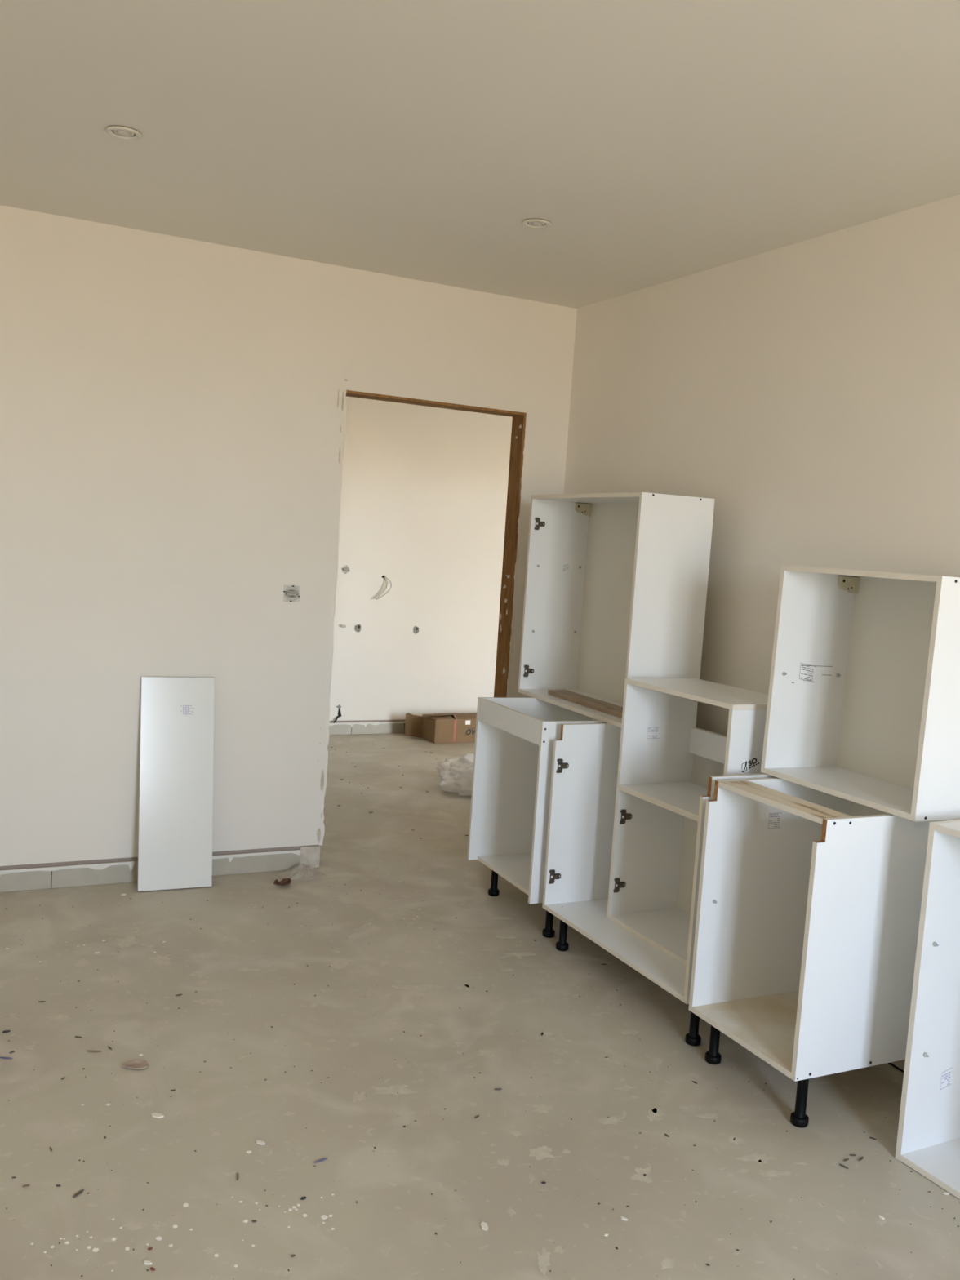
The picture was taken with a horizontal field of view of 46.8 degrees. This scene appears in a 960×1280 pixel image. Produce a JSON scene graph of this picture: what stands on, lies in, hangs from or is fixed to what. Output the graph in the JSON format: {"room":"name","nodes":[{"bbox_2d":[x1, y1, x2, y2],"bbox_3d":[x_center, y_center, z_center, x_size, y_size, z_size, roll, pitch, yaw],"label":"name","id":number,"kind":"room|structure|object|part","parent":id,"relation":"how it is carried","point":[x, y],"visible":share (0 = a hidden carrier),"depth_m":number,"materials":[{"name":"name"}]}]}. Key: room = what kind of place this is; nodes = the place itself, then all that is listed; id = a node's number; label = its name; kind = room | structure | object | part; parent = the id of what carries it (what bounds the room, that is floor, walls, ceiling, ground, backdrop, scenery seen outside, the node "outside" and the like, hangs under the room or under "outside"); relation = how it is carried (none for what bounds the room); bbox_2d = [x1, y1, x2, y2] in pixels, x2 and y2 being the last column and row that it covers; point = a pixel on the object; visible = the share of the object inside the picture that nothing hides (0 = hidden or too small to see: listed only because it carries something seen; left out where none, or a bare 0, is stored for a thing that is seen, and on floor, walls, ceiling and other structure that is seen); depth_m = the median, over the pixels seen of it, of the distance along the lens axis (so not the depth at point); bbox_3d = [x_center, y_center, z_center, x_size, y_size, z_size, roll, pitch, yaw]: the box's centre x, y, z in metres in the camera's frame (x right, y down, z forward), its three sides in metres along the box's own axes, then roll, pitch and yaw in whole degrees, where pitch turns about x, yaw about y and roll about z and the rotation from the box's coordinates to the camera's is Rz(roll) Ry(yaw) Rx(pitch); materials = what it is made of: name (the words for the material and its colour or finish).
{"room":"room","nodes":[
{"label":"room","id":0,"kind":"room"},
{"bbox_2d":[0,204,577,886],"bbox_3d":[-1.677,-0.318,4.481,4.550,2.664,0.120,1,6,-27],"label":"wall","id":1,"kind":"structure","parent":0,"point":[171,418],"depth_m":4.61,"materials":[{"name":"paint"}]},
{"bbox_2d":[0,845,319,892],"bbox_3d":[-2.086,0.957,4.358,3.044,0.098,0.023,1,6,-27],"label":"baseboard","id":2,"kind":"structure","parent":1,"relation":"attached to","point":[109,873],"depth_m":4.64,"materials":[{"name":"tile"}]},
{"bbox_2d":[283,585,300,602],"bbox_3d":[-0.823,-0.202,4.852,0.076,0.072,0.010,1,6,-27],"label":"switch box","id":3,"kind":"object","parent":1,"relation":"attached to","point":[291,593],"visible":1,"depth_m":4.85,"materials":[{"name":"grey paint"}]},
{"bbox_2d":[316,378,528,845],"bbox_3d":[-0.291,-0.053,5.210,0.962,2.190,0.120,1,6,-27],"label":"door frame","id":4,"kind":"structure","parent":1,"relation":"in","point":[519,426],"depth_m":5.33,"materials":[{"name":"brown wood"}]},
{"bbox_2d":[329,395,512,723],"bbox_3d":[-0.634,-0.613,8.577,6.900,2.664,0.200,1,6,-27],"label":"wall","id":5,"kind":"structure","parent":0,"point":[424,493],"depth_m":8.54,"materials":[{"name":"paint"}]},
{"bbox_2d":[333,704,342,723],"bbox_3d":[-1.073,0.556,8.372,0.070,0.142,0.028,1,6,-27],"label":"cable","id":6,"kind":"object","parent":5,"relation":"attached to","point":[338,706],"depth_m":8.38,"materials":[{"name":"black plastic"}]},
{"bbox_2d":[342,565,350,573],"bbox_3d":[-1.000,-0.525,8.283,0.063,0.059,0.008,1,6,-27],"label":"switch box","id":7,"kind":"object","parent":5,"relation":"attached to","point":[345,569],"visible":1,"depth_m":8.28,"materials":[{"name":"grey plastic"}]},
{"bbox_2d":[354,624,360,631],"bbox_3d":[-0.922,-0.089,8.380,0.051,0.060,0.004,1,6,-27],"label":"box","id":8,"kind":"object","parent":5,"relation":"attached to","point":[357,628],"visible":1,"depth_m":8.38,"materials":[{"name":"black"}]},
{"bbox_2d":[328,721,405,734],"bbox_3d":[-0.518,0.681,8.676,5.834,0.090,0.023,1,6,-27],"label":"baseboard","id":9,"kind":"structure","parent":5,"relation":"attached to","point":[384,727],"depth_m":8.49,"materials":[{"name":"tile"}]},
{"bbox_2d":[375,575,391,599],"bbox_3d":[-0.733,-0.395,8.404,0.120,0.184,0.067,1,6,-27],"label":"hanging cable","id":10,"kind":"object","parent":5,"relation":"hanging from","point":[383,576],"visible":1,"depth_m":8.40,"materials":[{"name":"white plastic"}]},
{"bbox_2d":[413,626,418,634],"bbox_3d":[-0.495,-0.077,8.597,0.046,0.060,0.004,1,6,-27],"label":"box","id":11,"kind":"object","parent":5,"relation":"attached to","point":[415,628],"visible":1,"depth_m":8.60,"materials":[{"name":"black"}]},
{"bbox_2d":[0,733,959,1279],"bbox_3d":[0.879,1.331,3.740,8.500,0.150,10.861,1,6,-27],"label":"floor","id":12,"kind":"structure","parent":0,"point":[392,1227],"depth_m":3.03,"materials":[{"name":"grey concrete"}]},
{"bbox_2d":[0,1056,12,1058],"bbox_3d":[-1.323,1.166,3.096,0.037,0.003,0.006,4,5,4],"label":"splinter","id":13,"kind":"object","parent":12,"relation":"on","point":[2,1057],"visible":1,"depth_m":3.09,"materials":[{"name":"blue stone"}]},
{"bbox_2d":[73,1189,84,1197],"bbox_3d":[-0.904,1.246,2.499,0.005,0.003,0.034,6,6,24],"label":"splinter","id":14,"kind":"object","parent":12,"relation":"on","point":[82,1190],"visible":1,"depth_m":2.50,"materials":[{"name":"brown"}]},
{"bbox_2d":[86,1050,101,1052],"bbox_3d":[-1.101,1.174,3.168,0.040,0.003,0.004,3,5,-5],"label":"splinter","id":15,"kind":"object","parent":12,"relation":"on","point":[86,1051],"visible":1,"depth_m":3.17,"materials":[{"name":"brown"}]},
{"bbox_2d":[121,1059,148,1069],"bbox_3d":[-0.963,1.185,3.098,0.071,0.010,0.045,3,5,-7],"label":"shard","id":16,"kind":"object","parent":12,"relation":"on","point":[139,1064],"visible":1,"depth_m":3.10},
{"bbox_2d":[142,1260,151,1264],"bbox_3d":[-0.683,1.280,2.282,0.020,0.003,0.009,4,5,5],"label":"flake","id":17,"kind":"object","parent":12,"relation":"on","point":[145,1262],"visible":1,"depth_m":2.28,"materials":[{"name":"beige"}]},
{"bbox_2d":[147,1247,155,1271],"bbox_3d":[-0.679,1.280,2.294,0.010,0.002,0.074,2,5,-21],"label":"splinters","id":18,"kind":"object","parent":12,"relation":"on","point":[153,1268],"depth_m":2.27,"materials":[{"name":"brown"}]},
{"bbox_2d":[151,1112,164,1117],"bbox_3d":[-0.829,1.220,2.848,0.036,0.003,0.016,5,5,13],"label":"flake","id":19,"kind":"object","parent":12,"relation":"on","point":[155,1114],"visible":1,"depth_m":2.85,"materials":[{"name":"beige"}]},
{"bbox_2d":[5,893,334,1271],"bbox_3d":[-1.094,1.161,3.345,0.648,0.001,2.434,1,6,-27],"label":"paint splatter","id":20,"kind":"object","parent":12,"relation":"on","point":[323,1216],"visible":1,"depth_m":2.43,"materials":[{"name":"white"}]},
{"bbox_2d":[137,676,214,891],"bbox_3d":[-1.268,0.595,4.638,0.300,0.872,0.150,1,6,-25],"label":"panel","id":21,"kind":"object","parent":12,"relation":"on","point":[176,731],"visible":1,"depth_m":4.63,"materials":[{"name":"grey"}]},
{"bbox_2d":[255,1139,265,1144],"bbox_3d":[-0.545,1.247,2.754,0.028,0.003,0.013,6,6,24],"label":"flake","id":22,"kind":"object","parent":12,"relation":"on","point":[260,1142],"visible":1,"depth_m":2.75,"materials":[{"name":"beige"}]},
{"bbox_2d":[273,878,291,885],"bbox_3d":[-0.845,1.037,4.745,0.076,0.025,0.052,3,5,-12],"label":"dried leaf","id":23,"kind":"object","parent":12,"relation":"on","point":[284,882],"visible":1,"depth_m":4.75,"materials":[{"name":"brown plant"}]},
{"bbox_2d":[314,1157,327,1163],"bbox_3d":[-0.386,1.263,2.693,0.037,0.003,0.005,-1,7,-41],"label":"splinter","id":24,"kind":"object","parent":12,"relation":"on","point":[324,1158],"visible":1,"depth_m":2.69,"materials":[{"name":"grey wood"}]},
{"bbox_2d":[404,712,476,743],"bbox_3d":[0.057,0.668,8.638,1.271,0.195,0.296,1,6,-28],"label":"cardboard box","id":25,"kind":"object","parent":12,"relation":"on","point":[436,728],"visible":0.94,"depth_m":8.39,"materials":[{"name":"brown cardboard"}]},
{"bbox_2d":[0,885,887,1275],"bbox_3d":[-0.363,1.206,3.374,2.060,0.001,2.693,1,6,-27],"label":"debris","id":26,"kind":"object","parent":12,"relation":"on","point":[540,1153],"visible":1,"depth_m":3.05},
{"bbox_2d":[435,752,474,795],"bbox_3d":[0.061,0.816,6.844,0.688,0.217,0.664,1,6,-27],"label":"plastic bag","id":27,"kind":"object","parent":12,"relation":"on","point":[455,774],"visible":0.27,"depth_m":6.68,"materials":[{"name":"white"}]},
{"bbox_2d":[5,878,959,1276],"bbox_3d":[-0.295,1.204,3.430,2.383,0.002,2.884,1,6,-27],"label":"debris","id":28,"kind":"object","parent":12,"relation":"on","point":[544,1182],"depth_m":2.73,"materials":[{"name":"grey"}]},
{"bbox_2d":[8,746,959,1279],"bbox_3d":[-0.655,1.046,4.942,2.763,0.002,6.181,2,5,-14],"label":"debris","id":29,"kind":"object","parent":12,"relation":"on","point":[109,1047],"depth_m":2.95,"materials":[{"name":"brown"}]},
{"bbox_2d":[480,1222,488,1231],"bbox_3d":[0.009,1.308,2.476,0.014,0.003,0.030,3,5,-13],"label":"flake","id":30,"kind":"object","parent":12,"relation":"on","point":[484,1226],"visible":1,"depth_m":2.47,"materials":[{"name":"beige"}]},
{"bbox_2d":[466,697,606,937],"bbox_3d":[0.350,0.710,4.620,0.580,0.859,0.602,1,6,-24],"label":"base cabinet","id":31,"kind":"object","parent":12,"relation":"on","point":[515,737],"visible":0.36,"depth_m":4.78,"materials":[{"name":"white laminate"}]},
{"bbox_3d":[0.064,1.020,4.810,0.048,0.130,0.048,1,6,-24],"label":"leg","id":32,"kind":"part","parent":31,"relation":"part of","materials":[{"name":"black plastic"}]},
{"bbox_3d":[0.342,0.978,4.648,0.519,0.016,0.569,1,6,-24],"label":"panel","id":33,"kind":"part","parent":31,"relation":"part of","materials":[{"name":"white plastic"}]},
{"bbox_3d":[0.118,0.324,4.470,0.016,0.094,0.569,1,6,-24],"label":"rail","id":34,"kind":"part","parent":31,"relation":"part of","materials":[{"name":"white laminate"}]},
{"bbox_3d":[0.235,0.603,4.878,0.580,0.707,0.016,1,6,-24],"label":"panel","id":35,"kind":"part","parent":31,"relation":"part of","materials":[{"name":"white laminate"}]},
{"bbox_3d":[0.274,1.075,4.347,0.048,0.130,0.048,1,6,-24],"label":"leg","id":36,"kind":"part","parent":31,"relation":"part of","materials":[{"name":"black plastic"}]},
{"bbox_3d":[0.475,0.666,4.348,0.580,0.707,0.016,1,6,-24],"label":"panel","id":37,"kind":"part","parent":31,"relation":"part of","materials":[{"name":"white plastic"}]},
{"bbox_2d":[542,723,777,1045],"bbox_3d":[0.713,0.796,3.906,0.580,0.860,0.914,1,6,-26],"label":"base cabinet","id":38,"kind":"object","parent":12,"relation":"on","point":[585,756],"visible":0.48,"depth_m":4.20,"materials":[{"name":"white laminate"}]},
{"bbox_3d":[0.285,0.896,4.199,0.052,0.054,0.009,1,6,-26],"label":"hinge plate","id":39,"kind":"part","parent":38,"relation":"part of","materials":[{"name":"silver metal"}]},
{"bbox_3d":[0.311,0.472,4.161,0.052,0.054,0.009,1,6,-26],"label":"hinge plate","id":40,"kind":"part","parent":38,"relation":"part of","materials":[{"name":"silver metal"}]},
{"bbox_3d":[0.317,1.089,4.211,0.048,0.132,0.048,1,6,-26],"label":"leg","id":41,"kind":"part","parent":38,"relation":"part of","materials":[{"name":"black plastic"}]},
{"bbox_3d":[0.523,0.671,4.301,0.580,0.705,0.016,1,6,-26],"label":"panel","id":42,"kind":"part","parent":38,"relation":"part of","materials":[{"name":"white plastic"}]},
{"bbox_3d":[0.687,1.062,3.926,0.560,0.016,0.881,1,6,-26],"label":"panel","id":43,"kind":"part","parent":38,"relation":"part of","materials":[{"name":"white laminate"}]},
{"bbox_2d":[517,492,715,727],"bbox_3d":[0.530,-0.151,4.594,0.322,0.880,0.919,2,6,-24],"label":"upper cabinet","id":44,"kind":"object","parent":38,"relation":"on","point":[616,584],"visible":0.98,"depth_m":4.78,"materials":[{"name":"white laminate"}]},
{"bbox_3d":[0.220,0.139,4.974,0.052,0.054,0.009,2,6,-24],"label":"hinge plate","id":45,"kind":"part","parent":44,"relation":"part of","materials":[{"name":"silver metal"}]},
{"bbox_3d":[0.267,-0.515,4.918,0.052,0.054,0.009,2,6,-24],"label":"hinge plate","id":46,"kind":"part","parent":44,"relation":"part of","materials":[{"name":"silver metal"}]},
{"bbox_3d":[0.349,-0.199,5.005,0.322,0.880,0.016,2,6,-24],"label":"panel","id":47,"kind":"part","parent":44,"relation":"part of","materials":[{"name":"white laminate"}]},
{"bbox_3d":[0.496,0.279,4.630,0.310,0.016,0.886,2,6,-24],"label":"panel","id":48,"kind":"part","parent":44,"relation":"part of","materials":[{"name":"white laminate"}]},
{"bbox_2d":[547,689,622,718],"bbox_3d":[0.482,0.266,4.560,0.103,0.019,0.725,2,6,-24],"label":"plank","id":49,"kind":"object","parent":44,"relation":"in","point":[600,705],"visible":0.85,"depth_m":4.58,"materials":[{"name":"brown wood"}]},
{"bbox_3d":[0.552,-0.580,4.554,0.310,0.016,0.886,2,6,-24],"label":"panel","id":50,"kind":"part","parent":44,"relation":"part of","materials":[{"name":"white laminate"}]},
{"bbox_3d":[0.649,-0.147,4.647,0.005,0.848,0.886,2,6,-24],"label":"panel","id":51,"kind":"part","parent":44,"relation":"part of","materials":[{"name":"laminate"}]},
{"bbox_3d":[0.710,-0.102,4.184,0.322,0.880,0.016,2,6,-24],"label":"panel","id":52,"kind":"part","parent":44,"relation":"part of","materials":[{"name":"white laminate"}]},
{"bbox_2d":[606,678,768,965],"bbox_3d":[0.775,0.617,3.860,0.324,0.892,0.598,1,6,-27],"label":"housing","id":53,"kind":"object","parent":38,"relation":"on","point":[656,809],"visible":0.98,"depth_m":4.07,"materials":[{"name":"white laminate"}]},
{"bbox_3d":[0.515,0.901,4.077,0.052,0.054,0.009,1,6,-27],"label":"hinge plate","id":54,"kind":"part","parent":53,"relation":"part of","materials":[{"name":"silver metal"}]},
{"bbox_3d":[0.535,0.646,4.056,0.052,0.054,0.009,1,6,-27],"label":"hinge plate","id":55,"kind":"part","parent":53,"relation":"part of","materials":[{"name":"silver metal"}]},
{"bbox_3d":[0.737,1.052,3.894,0.304,0.016,0.565,1,6,-27],"label":"panel","id":56,"kind":"part","parent":53,"relation":"part of","materials":[{"name":"white plastic"}]},
{"bbox_3d":[0.643,0.594,4.119,0.324,0.875,0.016,1,6,-27],"label":"panel","id":57,"kind":"part","parent":53,"relation":"part of","materials":[{"name":"white plastic"}]},
{"bbox_2d":[618,781,707,822],"bbox_3d":[0.769,0.568,3.852,0.304,0.020,0.565,1,6,-27],"label":"shelf","id":58,"kind":"object","parent":53,"relation":"attached to","point":[681,797],"depth_m":3.94,"materials":[{"name":"white laminate"}]},
{"bbox_3d":[0.891,0.812,3.944,0.006,0.505,0.565,1,6,-27],"label":"panel","id":59,"kind":"part","parent":53,"relation":"part of","materials":[{"name":"plastic"}]},
{"bbox_3d":[0.803,0.182,3.822,0.324,0.016,0.597,1,6,-27],"label":"panel","id":60,"kind":"part","parent":53,"relation":"part of","materials":[{"name":"white laminate"}]},
{"bbox_3d":[0.922,0.405,3.910,0.016,0.095,0.565,1,6,-27],"label":"rail","id":61,"kind":"part","parent":53,"relation":"part of","materials":[{"name":"white laminate"}]},
{"bbox_3d":[0.905,0.657,3.604,0.324,0.875,0.016,1,6,-27],"label":"panel","id":62,"kind":"part","parent":53,"relation":"part of","materials":[{"name":"white laminate"}]},
{"bbox_3d":[0.673,1.178,3.474,0.048,0.132,0.048,1,6,-26],"label":"leg","id":63,"kind":"part","parent":38,"relation":"part of","materials":[{"name":"black plastic"}]},
{"bbox_3d":[0.963,0.725,4.019,0.007,0.703,0.881,1,6,-26],"label":"panel","id":64,"kind":"part","parent":38,"relation":"part of","materials":[{"name":"white laminate"}]},
{"bbox_3d":[0.911,0.768,3.498,0.580,0.705,0.016,1,6,-26],"label":"panel","id":65,"kind":"part","parent":38,"relation":"part of","materials":[{"name":"white plastic"}]},
{"bbox_2d":[604,1191,949,1235],"bbox_3d":[0.709,1.341,2.626,0.915,0.002,0.058,2,5,-16],"label":"flakes","id":66,"kind":"object","parent":12,"relation":"on","point":[944,1193],"depth_m":2.54,"materials":[{"name":"beige"}]},
{"bbox_2d":[688,777,959,1127],"bbox_3d":[1.011,0.875,3.251,0.580,0.859,0.469,1,6,-26],"label":"base cabinet","id":67,"kind":"object","parent":12,"relation":"on","point":[809,904],"visible":0.8,"depth_m":3.08,"materials":[{"name":"white laminate"}]},
{"bbox_3d":[0.711,1.191,3.355,0.048,0.131,0.048,1,6,-26],"label":"leg","id":68,"kind":"part","parent":67,"relation":"part of","materials":[{"name":"black plastic"}]},
{"bbox_3d":[0.985,1.142,3.270,0.560,0.016,0.436,1,6,-26],"label":"panel","id":69,"kind":"part","parent":67,"relation":"part of","materials":[{"name":"laminate"}]},
{"bbox_3d":[0.918,0.775,3.446,0.580,0.706,0.016,1,6,-26],"label":"panel","id":70,"kind":"part","parent":67,"relation":"part of","materials":[{"name":"white plastic"}]},
{"bbox_3d":[0.849,0.452,3.122,0.105,0.016,0.436,1,6,-26],"label":"rail","id":71,"kind":"part","parent":67,"relation":"part of","materials":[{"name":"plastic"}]},
{"bbox_3d":[0.875,1.232,3.017,0.048,0.131,0.048,1,6,-26],"label":"leg","id":72,"kind":"part","parent":67,"relation":"part of","materials":[{"name":"black plastic"}]},
{"bbox_2d":[760,564,959,821],"bbox_3d":[1.180,0.129,3.230,0.328,0.646,0.608,2,5,-27],"label":"upper cabinet","id":73,"kind":"object","parent":67,"relation":"on","point":[864,700],"visible":1,"depth_m":3.41,"materials":[{"name":"white laminate"}]},
{"bbox_3d":[1.049,0.097,3.494,0.328,0.646,0.016,2,5,-27],"label":"panel","id":74,"kind":"part","parent":73,"relation":"part of","materials":[{"name":"white laminate"}]},
{"bbox_3d":[1.149,0.441,3.253,0.316,0.016,0.575,2,5,-27],"label":"panel","id":75,"kind":"part","parent":73,"relation":"part of","materials":[{"name":"white plastic"}]},
{"bbox_3d":[1.199,-0.184,3.202,0.316,0.016,0.575,2,5,-27],"label":"panel","id":76,"kind":"part","parent":73,"relation":"part of","materials":[{"name":"white laminate"}]},
{"bbox_3d":[1.299,0.133,3.290,0.005,0.614,0.575,2,5,-27],"label":"panel","id":77,"kind":"part","parent":73,"relation":"part of","materials":[{"name":"laminate"}]},
{"bbox_3d":[1.310,0.161,2.967,0.328,0.646,0.016,2,5,-27],"label":"panel","id":78,"kind":"part","parent":73,"relation":"part of","materials":[{"name":"white laminate"}]},
{"bbox_3d":[1.261,0.806,3.364,0.006,0.704,0.436,1,6,-26],"label":"panel","id":79,"kind":"part","parent":67,"relation":"part of","materials":[{"name":"wood"}]},
{"bbox_3d":[1.114,0.824,3.042,0.580,0.706,0.016,1,6,-26],"label":"panel","id":80,"kind":"part","parent":67,"relation":"part of","materials":[{"name":"white laminate"}]},
{"bbox_2d":[888,1062,903,1072],"bbox_3d":[1.250,1.302,3.450,0.009,0.006,0.360,1,6,-26],"label":"cable","id":81,"kind":"object","parent":12,"relation":"on","point":[890,1063],"visible":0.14,"depth_m":3.40,"materials":[{"name":"black plastic"}]},
{"bbox_2d":[895,819,959,1199],"bbox_3d":[1.392,0.937,2.654,0.330,0.890,0.600,1,6,-28],"label":"upper cabinet","id":82,"kind":"object","parent":12,"relation":"on","point":[928,1142],"visible":1,"depth_m":2.86,"materials":[{"name":"white laminate"}]},
{"bbox_3d":[1.358,1.369,2.690,0.318,0.016,0.568,1,6,-28],"label":"panel","id":83,"kind":"part","parent":82,"relation":"part of","materials":[{"name":"white plastic"}]},
{"bbox_3d":[1.415,0.503,2.613,0.318,0.016,0.568,1,6,-28],"label":"panel","id":84,"kind":"part","parent":82,"relation":"part of","materials":[{"name":"white plastic"}]},
{"bbox_2d":[0,0,959,308],"bbox_3d":[1.064,-1.491,3.490,8.500,0.200,10.861,1,6,-27],"label":"ceiling","id":85,"kind":"structure","parent":0,"point":[657,141],"depth_m":3.07,"materials":[{"name":"paint"}]},
{"bbox_2d":[105,125,142,140],"bbox_3d":[-1.060,-1.509,3.303,0.104,0.009,0.104,1,6,-27],"label":"recessed light","id":86,"kind":"object","parent":85,"relation":"in","point":[122,132],"visible":1,"depth_m":3.29,"materials":[{"name":"beige plastic"}]},
{"bbox_2d":[522,217,551,228],"bbox_3d":[0.202,-1.484,3.955,0.104,0.009,0.104,1,6,-27],"label":"recessed light","id":87,"kind":"object","parent":85,"relation":"in","point":[534,223],"visible":1,"depth_m":3.94,"materials":[{"name":"beige plastic"}]},
{"bbox_2d":[564,194,959,736],"bbox_3d":[2.109,0.123,2.303,0.250,2.664,7.470,1,6,-27],"label":"wall","id":88,"kind":"structure","parent":0,"point":[809,389],"depth_m":4.03,"materials":[{"name":"paint"}]}
]}

